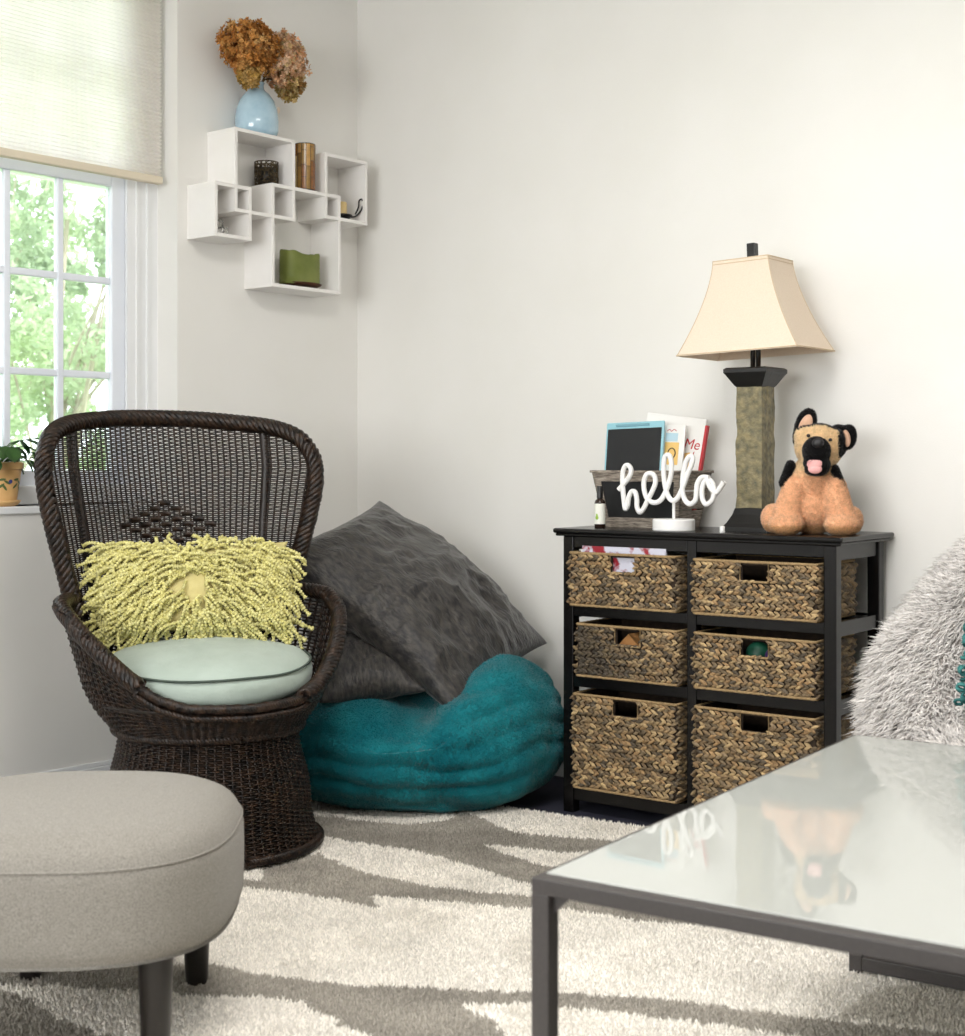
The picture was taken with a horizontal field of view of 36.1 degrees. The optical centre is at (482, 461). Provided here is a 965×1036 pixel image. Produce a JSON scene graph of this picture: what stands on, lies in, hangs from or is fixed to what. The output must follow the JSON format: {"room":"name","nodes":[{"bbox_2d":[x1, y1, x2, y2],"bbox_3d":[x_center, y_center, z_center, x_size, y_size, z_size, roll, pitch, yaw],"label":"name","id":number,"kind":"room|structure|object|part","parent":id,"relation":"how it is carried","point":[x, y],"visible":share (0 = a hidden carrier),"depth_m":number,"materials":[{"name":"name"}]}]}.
{"room":"living room","nodes":[
{"label":"living room","id":0,"kind":"room"},
{"bbox_2d":[0,0,356,776],"bbox_3d":[-2.250,-0.331,3.257,0.201,2.650,5.800,0,0,40],"label":"wall","id":1,"kind":"structure","parent":0,"point":[223,346],"depth_m":4.77,"materials":[{"name":"paint"}]},
{"bbox_2d":[0,462,23,506],"bbox_3d":[-1.375,0.062,4.213,0.134,0.126,0.134,0,0,0],"label":"flower pot","id":2,"kind":"object","parent":1,"relation":"on","point":[10,472],"visible":0.98,"depth_m":4.18,"materials":[{"name":"ceramic"}]},
{"bbox_2d":[0,438,38,474],"bbox_3d":[-1.366,-0.015,4.209,0.249,0.112,0.245,0,0,-44],"label":"potted plant","id":3,"kind":"object","parent":2,"relation":"in","point":[14,454],"visible":0.81,"depth_m":4.20,"materials":[{"name":"green plant"}]},
{"bbox_3d":[-1.373,-0.027,4.221,0.179,0.085,0.172,0,0,27],"label":"plant stem","id":4,"kind":"part","parent":3,"relation":"part of","materials":[{"name":"green plant"}]},
{"bbox_2d":[38,759,112,772],"bbox_3d":[-2.232,0.944,3.111,0.016,0.100,5.600,0,0,40],"label":"baseboard","id":5,"kind":"structure","parent":1,"relation":"attached to","point":[104,765],"depth_m":4.39,"materials":[{"name":"paint"}]},
{"bbox_2d":[0,0,162,184],"bbox_3d":[-1.462,-1.240,4.129,0.045,0.732,1.399,0,0,40],"label":"window shade","id":6,"kind":"object","parent":1,"relation":"attached to","point":[80,80],"visible":1,"depth_m":4.44,"materials":[{"name":"beige fabric"}]},
{"bbox_3d":[-1.462,-0.886,4.129,0.026,0.024,1.399,0,0,40],"label":"rail","id":7,"kind":"part","parent":6,"relation":"part of","materials":[{"name":"beige"}]},
{"bbox_2d":[0,157,177,514],"bbox_3d":[-1.487,-0.731,4.158,0.206,1.758,1.442,0,0,40],"label":"window","id":8,"kind":"structure","parent":1,"relation":"in","point":[130,281],"depth_m":4.61,"materials":[{"name":"paint"}]},
{"bbox_3d":[-1.541,-1.201,4.216,0.035,0.690,1.186,0,0,40],"label":"sash","id":9,"kind":"part","parent":8,"relation":"part of","materials":[{"name":"plastic"}]},
{"bbox_3d":[-1.513,-0.410,4.192,0.035,0.971,1.186,0,0,40],"label":"sash","id":10,"kind":"part","parent":8,"relation":"part of","materials":[{"name":"plastic"}]},
{"bbox_3d":[-1.458,0.137,4.131,0.127,0.022,1.438,0,0,40],"label":"sill","id":11,"kind":"part","parent":8,"relation":"part of","materials":[{"name":"paint"}]},
{"bbox_2d":[187,127,366,296],"bbox_3d":[-0.666,-0.811,4.897,0.134,0.489,0.677,0,0,40],"label":"cube shelf","id":12,"kind":"object","parent":1,"relation":"attached to","point":[250,214],"visible":0.97,"depth_m":4.83,"materials":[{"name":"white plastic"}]},
{"bbox_2d":[218,220,227,233],"bbox_3d":[-0.821,-0.740,4.675,0.026,0.050,0.026,0,0,40],"label":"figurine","id":13,"kind":"object","parent":12,"relation":"on","point":[222,228],"visible":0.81,"depth_m":4.67,"materials":[{"name":"grey metal"}]},
{"bbox_2d":[235,81,279,135],"bbox_3d":[-0.734,-1.145,4.811,0.139,0.177,0.143,0,0,40],"label":"vase","id":14,"kind":"object","parent":12,"relation":"on","point":[256,110],"visible":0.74,"depth_m":4.76,"materials":[{"name":"blue ceramic"}]},
{"bbox_2d":[236,64,262,90],"bbox_3d":[-0.749,-1.206,4.738,0.088,0.136,0.116,0,0,-12],"label":"hydrangea","id":15,"kind":"object","parent":14,"relation":"in","point":[251,80],"visible":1,"depth_m":4.70,"materials":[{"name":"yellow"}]},
{"bbox_2d":[215,17,284,77],"bbox_3d":[-0.748,-1.282,4.733,0.190,0.287,0.239,0,0,40],"label":"hydrangea","id":16,"kind":"object","parent":14,"relation":"in","point":[238,51],"visible":0.97,"depth_m":4.68,"materials":[{"name":"brown plant"}]},
{"bbox_2d":[263,66,306,102],"bbox_3d":[-0.643,-1.226,4.833,0.106,0.176,0.154,0,0,40],"label":"hydrangea","id":17,"kind":"object","parent":14,"relation":"in","point":[299,87],"visible":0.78,"depth_m":4.83,"materials":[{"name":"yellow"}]},
{"bbox_2d":[262,27,312,92],"bbox_3d":[-0.648,-1.281,4.835,0.165,0.287,0.186,0,0,40],"label":"hydrangea","id":18,"kind":"object","parent":14,"relation":"in","point":[291,60],"visible":0.74,"depth_m":4.80,"materials":[{"name":"brown plant"}]},
{"bbox_2d":[254,160,278,185],"bbox_3d":[-0.708,-0.944,4.854,0.080,0.080,0.080,0,0,40],"label":"candle holder","id":19,"kind":"object","parent":12,"relation":"on","point":[266,173],"visible":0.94,"depth_m":4.83,"materials":[{"name":"brown metal"}]},
{"bbox_2d":[257,166,275,184],"bbox_3d":[-0.709,-0.934,4.854,0.060,0.059,0.060,0,0,40],"label":"candle","id":20,"kind":"object","parent":19,"relation":"on","point":[265,174],"depth_m":4.82,"materials":[{"name":"black glass"}]},
{"bbox_2d":[284,281,321,287],"bbox_3d":[-0.609,-0.588,4.961,0.118,0.019,0.160,0,0,40],"label":"plate","id":21,"kind":"object","parent":12,"relation":"on","point":[297,283],"visible":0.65,"depth_m":4.92,"materials":[{"name":"metal"}]},
{"bbox_2d":[280,249,319,283],"bbox_3d":[-0.612,-0.649,4.957,0.080,0.115,0.146,0,0,40],"label":"pillar candle","id":22,"kind":"object","parent":21,"relation":"on","point":[295,265],"visible":0.98,"depth_m":4.91,"materials":[{"name":"green wax"}]},
{"bbox_2d":[295,142,315,190],"bbox_3d":[-0.592,-0.982,4.939,0.070,0.156,0.070,0,0,40],"label":"candle holder","id":23,"kind":"object","parent":12,"relation":"on","point":[305,152],"visible":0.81,"depth_m":4.91,"materials":[{"name":"gold"}]},
{"bbox_2d":[341,199,362,218],"bbox_3d":[-0.473,-0.871,5.093,0.080,0.078,0.121,0,0,40],"label":"chamberstick","id":24,"kind":"object","parent":12,"relation":"on","point":[343,215],"visible":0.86,"depth_m":5.10,"materials":[{"name":"metal"}]},
{"bbox_2d":[341,201,346,212],"bbox_3d":[-0.486,-0.864,5.077,0.042,0.055,0.042,0,0,0],"label":"votive candle","id":25,"kind":"object","parent":24,"relation":"in","point":[343,204],"visible":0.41,"depth_m":5.06,"materials":[{"name":"beige wax"}]},
{"bbox_2d":[498,776,669,826],"bbox_3d":[-0.086,1.044,1.323,6.000,0.100,6.000,0,0,40],"label":"floor","id":26,"kind":"structure","parent":0,"point":[549,797],"depth_m":4.25,"materials":[{"name":"black wood"}]},
{"bbox_2d":[0,800,964,1035],"bbox_3d":[-0.216,0.983,2.619,3.112,0.022,3.004,0,0,32],"label":"area rug","id":27,"kind":"object","parent":26,"relation":"on","point":[398,923],"visible":0.46,"depth_m":2.86,"materials":[{"name":"carpet"}]},
{"bbox_2d":[0,771,243,1035],"bbox_3d":[-0.712,0.774,2.575,0.581,0.415,0.607,0,0,-2],"label":"ottoman","id":28,"kind":"object","parent":27,"relation":"on","point":[99,869],"visible":1,"depth_m":2.34,"materials":[{"name":"beige fabric"}]},
{"bbox_3d":[-0.861,0.881,2.820,0.058,0.202,0.058,0,0,-2],"label":"leg","id":29,"kind":"part","parent":28,"relation":"part of","materials":[{"name":"black wood"}]},
{"bbox_3d":[-0.523,0.881,2.366,0.058,0.202,0.058,0,0,-2],"label":"leg","id":30,"kind":"part","parent":28,"relation":"part of","materials":[{"name":"black wood"}]},
{"bbox_3d":[-0.539,0.881,2.793,0.058,0.202,0.058,0,0,-2],"label":"leg","id":31,"kind":"part","parent":28,"relation":"part of","materials":[{"name":"black wood"}]},
{"bbox_2d":[34,410,346,868],"bbox_3d":[-0.741,0.414,3.861,0.775,1.123,0.774,0,0,15],"label":"wicker armchair","id":32,"kind":"object","parent":27,"relation":"on","point":[254,751],"visible":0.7,"depth_m":3.85,"materials":[{"name":"wicker"}]},
{"bbox_2d":[100,634,312,704],"bbox_3d":[-0.706,0.528,3.785,0.538,0.145,0.532,0,0,9],"label":"seat cushion","id":33,"kind":"object","parent":32,"relation":"on","point":[215,670],"visible":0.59,"depth_m":3.62,"materials":[{"name":"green fabric"}]},
{"bbox_2d":[76,532,313,652],"bbox_3d":[-0.758,0.355,3.892,0.624,0.338,0.173,0,0,-15],"label":"fringed pillow","id":34,"kind":"object","parent":33,"relation":"on","point":[210,588],"visible":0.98,"depth_m":3.85,"materials":[{"name":"fabric"}]},
{"bbox_2d":[299,653,563,813],"bbox_3d":[-0.209,0.770,4.358,0.930,0.423,0.744,0,0,1],"label":"bean bag","id":35,"kind":"object","parent":27,"relation":"on","point":[499,741],"visible":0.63,"depth_m":4.07,"materials":[{"name":"teal fabric"}]},
{"bbox_2d":[301,598,425,702],"bbox_3d":[-0.367,0.539,4.372,0.302,0.279,0.532,0,0,-14],"label":"throw pillow","id":36,"kind":"object","parent":35,"relation":"on","point":[363,671],"visible":0.4,"depth_m":4.15,"materials":[{"name":"grey fabric"}]},
{"bbox_2d":[284,501,546,704],"bbox_3d":[-0.199,0.415,4.447,0.551,0.581,0.707,0,0,26],"label":"throw pillow","id":37,"kind":"object","parent":35,"relation":"on","point":[406,591],"visible":0.85,"depth_m":4.29,"materials":[{"name":"grey fabric"}]},
{"bbox_2d":[532,735,964,1035],"bbox_3d":[0.715,0.755,2.164,0.780,0.454,1.186,0,0,34],"label":"coffee table","id":38,"kind":"object","parent":27,"relation":"on","point":[854,845],"visible":1,"depth_m":1.94,"materials":[{"name":"glass"}]},
{"bbox_3d":[0.080,0.765,1.891,0.026,0.433,0.026,0,0,34],"label":"leg","id":39,"kind":"part","parent":38,"relation":"part of","materials":[{"name":"metal"}]},
{"bbox_3d":[0.719,0.532,2.170,0.765,0.009,1.150,0,0,34],"label":"glass","id":40,"kind":"part","parent":38,"relation":"part of","materials":[{"name":"grey glass"}]},
{"bbox_3d":[0.723,0.765,2.856,0.026,0.433,0.026,0,0,34],"label":"leg","id":41,"kind":"part","parent":38,"relation":"part of","materials":[{"name":"metal"}]},
{"bbox_3d":[1.037,0.963,2.647,0.728,0.026,0.026,0,0,34],"label":"floor rail","id":42,"kind":"part","parent":38,"relation":"part of","materials":[{"name":"metal"}]},
{"bbox_2d":[842,535,964,745],"bbox_3d":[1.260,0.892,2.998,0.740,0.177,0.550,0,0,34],"label":"chair","id":43,"kind":"object","parent":27,"relation":"on","point":[906,690],"visible":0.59,"depth_m":3.08,"materials":[{"name":"grey fur"}]},
{"bbox_2d":[953,620,964,707],"bbox_3d":[1.150,0.319,2.839,0.441,0.366,0.274,0,0,30],"label":"pillow","id":44,"kind":"object","parent":43,"relation":"on","point":[961,690],"visible":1,"depth_m":2.87,"materials":[{"name":"teal fabric"}]},
{"bbox_2d":[553,526,893,815],"bbox_3d":[0.652,0.582,4.089,0.874,0.824,0.345,0,0,37],"label":"storage cabinet","id":45,"kind":"object","parent":26,"relation":"on","point":[833,548],"depth_m":3.95,"materials":[{"name":"black paint"}]},
{"bbox_3d":[0.254,0.602,4.218,0.034,0.784,0.034,0,0,37],"label":"post","id":46,"kind":"part","parent":45,"relation":"part of","materials":[{"name":"black paint"}]},
{"bbox_2d":[594,486,604,527],"bbox_3d":[0.333,0.128,4.207,0.032,0.120,0.032,0,0,37],"label":"dropper bottle","id":47,"kind":"object","parent":45,"relation":"on","point":[599,505],"visible":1,"depth_m":4.20,"materials":[{"name":"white glass"}]},
{"bbox_3d":[0.334,0.144,4.207,0.031,0.088,0.031,0,0,37],"label":"glass","id":48,"kind":"part","parent":47,"relation":"part of","materials":[{"name":"brown"}]},
{"bbox_3d":[0.653,0.943,4.090,0.813,0.046,0.306,0,0,37],"label":"rail","id":49,"kind":"part","parent":45,"relation":"part of","materials":[{"name":"black paint"}]},
{"bbox_2d":[569,688,707,803],"bbox_3d":[0.460,0.785,4.172,0.352,0.272,0.257,0,0,37],"label":"wicker basket","id":50,"kind":"object","parent":45,"relation":"on","point":[629,744],"visible":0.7,"depth_m":4.07,"materials":[{"name":"wicker"}]},
{"bbox_2d":[566,550,717,612],"bbox_3d":[0.454,0.329,4.173,0.359,0.156,0.257,0,0,37],"label":"wicker basket","id":51,"kind":"object","parent":45,"relation":"on","point":[657,583],"visible":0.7,"depth_m":4.06,"materials":[{"name":"wicker"}]},
{"bbox_2d":[582,546,666,572],"bbox_3d":[0.391,0.310,4.096,0.270,0.148,0.006,0,0,37],"label":"magazine","id":52,"kind":"object","parent":51,"relation":"in","point":[619,564],"visible":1,"depth_m":4.09,"materials":[{"name":"white paper"}]},
{"bbox_2d":[581,550,686,555],"bbox_3d":[0.428,0.320,4.178,0.250,0.144,0.166,0,0,37],"label":"paper stack","id":53,"kind":"object","parent":51,"relation":"in","point":[669,553],"visible":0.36,"depth_m":4.11,"materials":[{"name":"white paper"}]},
{"bbox_2d":[572,618,717,686],"bbox_3d":[0.464,0.528,4.165,0.346,0.154,0.258,0,0,37],"label":"wicker basket","id":54,"kind":"object","parent":45,"relation":"on","point":[660,657],"visible":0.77,"depth_m":4.07,"materials":[{"name":"wicker"}]},
{"bbox_2d":[620,632,638,645],"bbox_3d":[0.427,0.527,4.123,0.105,0.105,0.080,0,0,37],"label":"cardboard box","id":55,"kind":"object","parent":54,"relation":"in","point":[633,638],"visible":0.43,"depth_m":4.09,"materials":[{"name":"brown cardboard"}]},
{"bbox_2d":[590,470,713,527],"bbox_3d":[0.490,0.106,4.290,0.308,0.164,0.184,0,0,37],"label":"wooden crate","id":56,"kind":"object","parent":45,"relation":"on","point":[615,516],"visible":0.65,"depth_m":4.24,"materials":[{"name":"brown wood"}]},
{"bbox_3d":[0.385,0.106,4.369,0.036,0.163,0.176,0,0,37],"label":"panel","id":57,"kind":"part","parent":56,"relation":"part of","materials":[{"name":"brown wood"}]},
{"bbox_2d":[604,420,664,469],"bbox_3d":[0.437,0.029,4.302,0.203,0.298,0.053,0,0,37],"label":"writing tablet","id":58,"kind":"object","parent":56,"relation":"in","point":[639,444],"visible":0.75,"depth_m":4.31,"materials":[{"name":"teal plastic"}]},
{"bbox_3d":[0.447,0.106,4.233,0.300,0.163,0.034,0,0,37],"label":"frame","id":59,"kind":"part","parent":56,"relation":"part of","materials":[{"name":"brown wood"}]},
{"bbox_3d":[0.448,0.108,4.234,0.243,0.104,0.021,0,0,37],"label":"chalkboard panel","id":60,"kind":"part","parent":56,"relation":"part of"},
{"bbox_2d":[663,425,686,470],"bbox_3d":[0.518,0.035,4.275,0.142,0.288,0.040,0,0,37],"label":"book","id":61,"kind":"object","parent":56,"relation":"in","point":[674,435],"visible":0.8,"depth_m":4.25,"materials":[{"name":"white paper"}]},
{"bbox_2d":[646,413,709,510],"bbox_3d":[0.545,0.021,4.305,0.239,0.334,0.046,0,0,37],"label":"picture book","id":62,"kind":"object","parent":56,"relation":"in","point":[697,430],"visible":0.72,"depth_m":4.26,"materials":[{"name":"white paper"}]},
{"bbox_3d":[0.595,0.106,4.210,0.036,0.163,0.176,0,0,37],"label":"panel","id":63,"kind":"part","parent":56,"relation":"part of","materials":[{"name":"brown wood"}]},
{"bbox_3d":[0.533,0.106,4.346,0.300,0.163,0.034,0,0,37],"label":"panel","id":64,"kind":"part","parent":56,"relation":"part of","materials":[{"name":"brown wood"}]},
{"bbox_2d":[617,452,725,530],"bbox_3d":[0.516,0.081,4.069,0.341,0.214,0.116,0,0,37],"label":"sign","id":65,"kind":"object","parent":45,"relation":"on","point":[659,524],"visible":1,"depth_m":4.05,"materials":[{"name":"white paint"}]},
{"bbox_3d":[0.525,0.137,4.063,0.008,0.063,0.008,0,0,37],"label":"post","id":66,"kind":"part","parent":65,"relation":"part of","materials":[{"name":"white paint"}]},
{"bbox_3d":[0.653,0.624,4.090,0.813,0.040,0.306,0,0,37],"label":"rail","id":67,"kind":"part","parent":45,"relation":"part of","materials":[{"name":"black paint"}]},
{"bbox_3d":[0.636,0.179,3.928,0.015,0.018,0.015,0,0,0],"label":"bottle cap","id":68,"kind":"part","parent":45,"relation":"part of","materials":[{"name":"white plastic"}]},
{"bbox_3d":[0.653,0.230,4.090,0.813,0.040,0.306,0,0,37],"label":"rail","id":69,"kind":"part","parent":45,"relation":"part of","materials":[{"name":"black paint"}]},
{"bbox_3d":[0.653,0.425,4.090,0.813,0.038,0.306,0,0,37],"label":"rail","id":70,"kind":"part","parent":45,"relation":"part of","materials":[{"name":"black paint"}]},
{"bbox_2d":[676,243,834,532],"bbox_3d":[0.744,-0.205,4.035,0.359,0.785,0.240,0,0,37],"label":"table lamp","id":71,"kind":"object","parent":45,"relation":"on","point":[754,305],"visible":0.98,"depth_m":3.99,"materials":[{"name":"beige fabric"}]},
{"bbox_3d":[0.741,-0.421,4.037,0.360,0.256,0.240,-2,-1,37],"label":"shade trim","id":72,"kind":"part","parent":71,"relation":"part of","materials":[{"name":"beige fabric"}]},
{"bbox_3d":[0.741,-0.421,4.037,0.356,0.255,0.236,-2,-1,37],"label":"lamp shade","id":73,"kind":"part","parent":71,"relation":"part of","materials":[{"name":"fabric"}]},
{"bbox_2d":[685,685,856,699],"bbox_3d":[0.653,0.612,4.090,0.785,0.008,0.272,0,0,37],"label":"shelf","id":74,"kind":"object","parent":45,"relation":"attached to","point":[692,693],"depth_m":3.91,"materials":[{"name":"black paint"}]},
{"bbox_2d":[690,701,855,804],"bbox_3d":[0.774,0.784,3.936,0.365,0.274,0.259,0,0,37],"label":"wicker basket","id":75,"kind":"object","parent":45,"relation":"on","point":[735,745],"visible":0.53,"depth_m":3.88,"materials":[{"name":"wicker"}]},
{"bbox_3d":[0.774,0.784,3.935,0.351,0.274,0.244,0,0,37],"label":"rim cord","id":76,"kind":"part","parent":75,"relation":"part of","materials":[{"name":"wicker"}]},
{"bbox_2d":[690,554,857,622],"bbox_3d":[0.773,0.331,3.931,0.372,0.152,0.256,0,0,37],"label":"wicker basket","id":77,"kind":"object","parent":45,"relation":"on","point":[783,588],"visible":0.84,"depth_m":3.85,"materials":[{"name":"wicker"}]},
{"bbox_2d":[690,627,857,700],"bbox_3d":[0.773,0.528,3.934,0.368,0.154,0.254,0,0,37],"label":"wicker basket","id":78,"kind":"object","parent":45,"relation":"on","point":[793,667],"visible":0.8,"depth_m":3.86,"materials":[{"name":"wicker"}]},
{"bbox_2d":[746,641,767,656],"bbox_3d":[0.728,0.507,3.904,0.068,0.068,0.068,0,0,37],"label":"ball","id":79,"kind":"object","parent":78,"relation":"in","point":[757,648],"visible":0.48,"depth_m":3.88,"materials":[{"name":"teal"}]},
{"bbox_2d":[684,611,863,619],"bbox_3d":[0.653,0.414,4.090,0.785,0.008,0.272,0,0,37],"label":"shelf","id":80,"kind":"object","parent":45,"relation":"attached to","point":[688,615],"depth_m":3.93,"materials":[{"name":"black paint"}]},
{"bbox_2d":[760,408,863,535],"bbox_3d":[0.859,0.024,3.867,0.268,0.336,0.200,0,0,16],"label":"plush dog","id":81,"kind":"object","parent":45,"relation":"on","point":[814,497],"visible":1,"depth_m":3.83},
{"bbox_3d":[0.885,0.602,3.741,0.034,0.784,0.034,0,0,37],"label":"post","id":82,"kind":"part","parent":45,"relation":"part of","materials":[{"name":"black paint"}]},
{"bbox_3d":[1.052,0.602,3.962,0.034,0.784,0.034,0,0,37],"label":"post","id":83,"kind":"part","parent":45,"relation":"part of","materials":[{"name":"black paint"}]},
{"bbox_2d":[357,0,964,734],"bbox_3d":[1.770,-0.331,3.551,5.600,2.650,0.201,0,0,40],"label":"wall","id":84,"kind":"structure","parent":0,"point":[555,188],"depth_m":4.53,"materials":[{"name":"paint"}]},
{"bbox_2d":[554,762,563,776],"bbox_3d":[1.702,0.944,3.469,5.600,0.100,0.014,0,0,40],"label":"baseboard","id":85,"kind":"structure","parent":84,"relation":"attached to","point":[560,772],"depth_m":4.67,"materials":[{"name":"paint"}]},
{"label":"outside","id":86,"kind":"structure","parent":0,"visible":0},
{"bbox_3d":[-10.663,2.244,13.780,25.400,0.100,24.000,0,0,40],"label":"lawn","id":87,"kind":"structure","parent":86,"visible":0},
{"bbox_2d":[0,178,105,469],"bbox_3d":[-2.733,-0.353,9.633,2.041,5.101,2.113,0,0,43],"label":"tree","id":88,"kind":"object","parent":87,"relation":"on","point":[89,342],"visible":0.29,"depth_m":9.59,"materials":[{"name":"green plant"}]},
{"bbox_2d":[0,174,105,469],"bbox_3d":[-4.298,-0.647,12.530,2.437,5.687,2.390,0,0,-31],"label":"tree","id":89,"kind":"object","parent":87,"relation":"on","point":[43,258],"visible":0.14,"depth_m":12.57,"materials":[{"name":"green plant"}]}
]}

